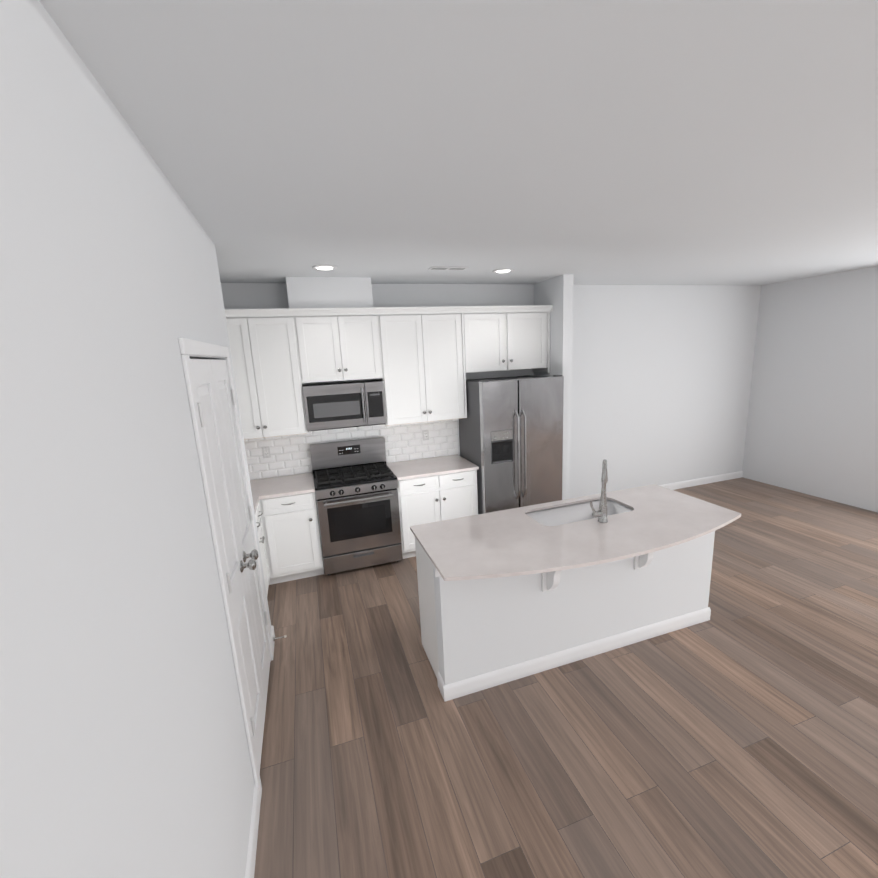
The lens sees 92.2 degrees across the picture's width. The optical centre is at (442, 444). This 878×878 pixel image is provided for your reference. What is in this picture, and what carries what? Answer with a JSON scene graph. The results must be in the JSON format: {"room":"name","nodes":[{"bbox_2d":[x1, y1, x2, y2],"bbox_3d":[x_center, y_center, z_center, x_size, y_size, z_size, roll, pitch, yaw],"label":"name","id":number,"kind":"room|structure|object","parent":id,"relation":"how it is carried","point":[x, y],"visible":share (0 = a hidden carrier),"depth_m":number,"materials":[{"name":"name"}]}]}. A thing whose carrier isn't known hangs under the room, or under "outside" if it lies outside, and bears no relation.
{"room":"kitchen","nodes":[
{"label":"kitchen","id":0,"kind":"room"},
{"bbox_2d":[0,0,270,877],"bbox_3d":[-0.606,0.762,-0.328,0.680,2.770,6.750,-7,13,-17],"label":"wall","id":1,"kind":"structure","parent":0,"point":[124,750],"depth_m":0.89,"materials":[{"name":"paint"}]},
{"bbox_2d":[178,337,273,798],"bbox_3d":[-1.091,0.550,2.291,0.016,2.144,1.079,-7,13,-17],"label":"door frame","id":2,"kind":"structure","parent":1,"relation":"attached to","point":[188,347],"depth_m":1.83,"materials":[{"name":"paint"}]},
{"bbox_2d":[190,359,270,772],"bbox_3d":[-1.075,0.586,2.304,0.111,2.067,0.941,-7,13,-17],"label":"pantry door","id":3,"kind":"structure","parent":1,"relation":"in","point":[215,395],"depth_m":2.21,"materials":[{"name":"paint"}]},
{"bbox_2d":[245,785,260,877],"bbox_3d":[-0.012,2.145,-0.543,0.014,0.100,5.468,-7,13,-17],"label":"baseboard","id":4,"kind":"structure","parent":1,"relation":"attached to","point":[251,853],"depth_m":1.80,"materials":[{"name":"paint"}]},
{"bbox_2d":[271,625,274,639],"bbox_3d":[-1.603,1.449,3.101,0.694,0.100,0.014,-7,13,-17],"label":"baseboard","id":5,"kind":"structure","parent":1,"relation":"attached to","point":[272,627],"depth_m":3.15,"materials":[{"name":"paint"}]},
{"bbox_2d":[286,277,372,307],"bbox_3d":[-1.064,-1.412,3.997,0.750,0.271,0.325,-7,13,-17],"label":"chase","id":6,"kind":"object","parent":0,"point":[329,292],"visible":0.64,"depth_m":3.84,"materials":[{"name":"paint"}]},
{"bbox_2d":[39,0,877,284],"bbox_3d":[2.226,-1.099,0.995,7.550,0.050,8.305,-7,13,-17],"label":"ceiling","id":7,"kind":"structure","parent":0,"point":[658,142],"depth_m":1.44,"materials":[{"name":"paint"}]},
{"bbox_2d":[312,265,336,270],"bbox_3d":[-0.946,-1.423,3.398,0.196,0.008,0.196,-7,13,-17],"label":"recessed light","id":8,"kind":"object","parent":7,"relation":"in","point":[324,267],"visible":0.98,"depth_m":3.38,"materials":[{"name":"paint"}]},
{"bbox_2d":[428,266,468,270],"bbox_3d":[0.051,-1.529,3.661,0.330,0.006,0.135,-7,13,-17],"label":"ceiling vent","id":9,"kind":"object","parent":7,"relation":"in","point":[447,268],"visible":1,"depth_m":3.64,"materials":[{"name":"metal"}]},
{"bbox_2d":[492,268,513,272],"bbox_3d":[0.560,-1.602,3.894,0.196,0.008,0.196,-7,13,-17],"label":"recessed light","id":10,"kind":"object","parent":7,"relation":"in","point":[506,270],"visible":1,"depth_m":3.86,"materials":[{"name":"paint"}]},
{"bbox_2d":[221,283,760,550],"bbox_3d":[0.999,-0.469,5.108,7.550,2.770,0.100,-7,13,-17],"label":"wall","id":11,"kind":"structure","parent":0,"point":[661,380],"depth_m":5.56,"materials":[{"name":"paint"}]},
{"bbox_2d":[225,308,312,439],"bbox_3d":[-1.685,-0.642,3.888,0.861,1.126,0.412,-7,13,-17],"label":"upper cabinet","id":12,"kind":"object","parent":11,"relation":"attached to","point":[270,354],"depth_m":3.79,"materials":[{"name":"paint"}]},
{"bbox_2d":[305,313,384,382],"bbox_3d":[-1.004,-0.931,4.099,0.757,0.598,0.343,-7,13,-17],"label":"upper cabinet","id":13,"kind":"object","parent":11,"relation":"attached to","point":[342,346],"depth_m":3.95,"materials":[{"name":"paint"}]},
{"bbox_2d":[302,380,385,430],"bbox_3d":[-0.966,-0.395,4.173,0.751,0.424,0.404,-7,13,-17],"label":"microwave","id":14,"kind":"object","parent":13,"relation":"attached to","point":[339,405],"visible":0.98,"depth_m":4.03,"materials":[{"name":"silver metal"}]},
{"bbox_2d":[244,419,457,479],"bbox_3d":[-1.112,0.032,4.420,2.724,0.465,0.030,-7,13,-17],"label":"tile backsplash","id":15,"kind":"structure","parent":11,"relation":"attached to","point":[290,454],"depth_m":4.40,"materials":[{"name":"tile"}]},
{"bbox_2d":[262,446,270,457],"bbox_3d":[-1.754,0.071,4.211,0.072,0.118,0.009,-7,13,-17],"label":"electrical outlet","id":16,"kind":"object","parent":15,"relation":"attached to","point":[266,451],"visible":1,"depth_m":4.21,"materials":[{"name":"white plastic"}]},
{"bbox_2d":[422,430,428,440],"bbox_3d":[-0.185,-0.110,4.707,0.072,0.118,0.009,-7,13,-17],"label":"electrical outlet","id":17,"kind":"object","parent":15,"relation":"attached to","point":[425,433],"visible":1,"depth_m":4.70,"materials":[{"name":"white plastic"}]},
{"bbox_2d":[381,313,468,425],"bbox_3d":[-0.258,-0.786,4.380,0.932,1.068,0.343,-7,13,-17],"label":"upper cabinet","id":18,"kind":"object","parent":11,"relation":"attached to","point":[420,362],"depth_m":4.23,"materials":[{"name":"paint"}]},
{"bbox_2d":[465,309,552,372],"bbox_3d":[0.645,-1.122,4.620,0.998,0.598,0.343,-7,13,-17],"label":"upper cabinet","id":19,"kind":"object","parent":11,"relation":"attached to","point":[495,339],"depth_m":4.46,"materials":[{"name":"paint"}]},
{"bbox_2d":[660,471,742,489],"bbox_3d":[2.920,0.633,5.914,3.467,0.100,0.014,-7,13,-17],"label":"baseboard","id":20,"kind":"structure","parent":11,"relation":"attached to","point":[711,479],"depth_m":6.19,"materials":[{"name":"paint"}]},
{"bbox_2d":[534,274,572,499],"bbox_3d":[1.250,-0.423,4.834,0.115,2.770,0.585,-7,13,-17],"label":"wall","id":21,"kind":"structure","parent":0,"point":[556,293],"depth_m":4.50,"materials":[{"name":"paint"}]},
{"bbox_2d":[254,477,877,877],"bbox_3d":[2.360,1.656,1.580,7.550,0.050,8.305,-7,13,-17],"label":"floor","id":22,"kind":"structure","parent":0,"point":[734,735],"depth_m":2.27,"materials":[{"name":"brown wood"}]},
{"bbox_2d":[255,502,270,594],"bbox_3d":[-1.772,1.005,3.369,0.628,0.874,0.777,-7,13,-17],"label":"base cabinet","id":23,"kind":"object","parent":22,"relation":"on","point":[262,534],"depth_m":3.68,"materials":[{"name":"paint"}]},
{"bbox_2d":[250,478,267,512],"bbox_3d":[-1.869,0.508,3.548,0.660,0.030,1.349,-7,13,-17],"label":"countertop","id":24,"kind":"structure","parent":23,"relation":"on","point":[258,486],"depth_m":3.89,"materials":[{"name":"stone"}]},
{"bbox_2d":[271,492,323,581],"bbox_3d":[-1.451,0.822,4.157,0.449,0.874,0.593,-7,13,-17],"label":"base cabinet","id":25,"kind":"object","parent":22,"relation":"on","point":[289,537],"depth_m":3.89,"materials":[{"name":"paint"}]},
{"bbox_2d":[263,473,314,498],"bbox_3d":[-1.463,0.381,4.053,0.440,0.030,0.617,-7,13,-17],"label":"countertop","id":26,"kind":"structure","parent":25,"relation":"on","point":[274,487],"depth_m":3.97,"materials":[{"name":"stone"}]},
{"bbox_2d":[310,437,402,574],"bbox_3d":[-0.865,0.599,4.258,0.762,1.211,0.657,-7,13,-17],"label":"gas range","id":27,"kind":"object","parent":22,"relation":"on","point":[356,490],"visible":1,"depth_m":4.07,"materials":[{"name":"silver metal"}]},
{"bbox_2d":[397,470,477,558],"bbox_3d":[-0.109,0.667,4.581,0.841,0.874,0.593,-7,13,-17],"label":"base cabinet","id":28,"kind":"object","parent":22,"relation":"on","point":[429,499],"depth_m":4.26,"materials":[{"name":"paint"}]},
{"bbox_2d":[386,454,478,479],"bbox_3d":[-0.125,0.226,4.477,0.848,0.030,0.615,-7,13,-17],"label":"countertop","id":29,"kind":"structure","parent":28,"relation":"on","point":[418,468],"depth_m":4.39,"materials":[{"name":"stone"}]},
{"bbox_2d":[459,375,563,513],"bbox_3d":[0.752,0.148,4.646,0.909,1.778,0.770,-7,13,-17],"label":"refrigerator","id":30,"kind":"object","parent":22,"relation":"on","point":[511,436],"visible":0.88,"depth_m":4.31,"materials":[{"name":"grey metal"}]},
{"bbox_2d":[415,531,714,701],"bbox_3d":[0.933,0.962,2.925,2.126,0.884,0.755,-7,13,-17],"label":"kitchen island","id":31,"kind":"object","parent":22,"relation":"on","point":[477,635],"visible":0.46,"depth_m":2.72,"materials":[{"name":"paint"}]},
{"bbox_2d":[410,484,740,580],"bbox_3d":[0.916,0.531,2.774,2.099,0.020,0.909,-7,13,-17],"label":"island countertop","id":32,"kind":"structure","parent":31,"relation":"on","point":[510,542],"depth_m":2.63,"materials":[{"name":"stone"}]},
{"bbox_2d":[526,500,632,525],"bbox_3d":[0.983,0.586,3.043,0.774,0.203,0.354,-7,13,-17],"label":"sink","id":33,"kind":"object","parent":32,"relation":"in","point":[556,516],"visible":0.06,"depth_m":3.20,"materials":[{"name":"silver metal"}]},
{"bbox_2d":[590,459,607,522],"bbox_3d":[1.053,0.295,2.837,0.253,0.401,0.202,-7,13,-17],"label":"faucet","id":34,"kind":"object","parent":32,"relation":"on","point":[601,513],"visible":1,"depth_m":2.76,"materials":[{"name":"silver metal"}]},
{"bbox_2d":[742,266,877,511],"bbox_3d":[5.824,-0.130,2.403,0.100,2.770,8.105,-7,13,-17],"label":"wall","id":35,"kind":"structure","parent":0,"point":[812,425],"depth_m":5.36,"materials":[{"name":"paint"}]}
]}

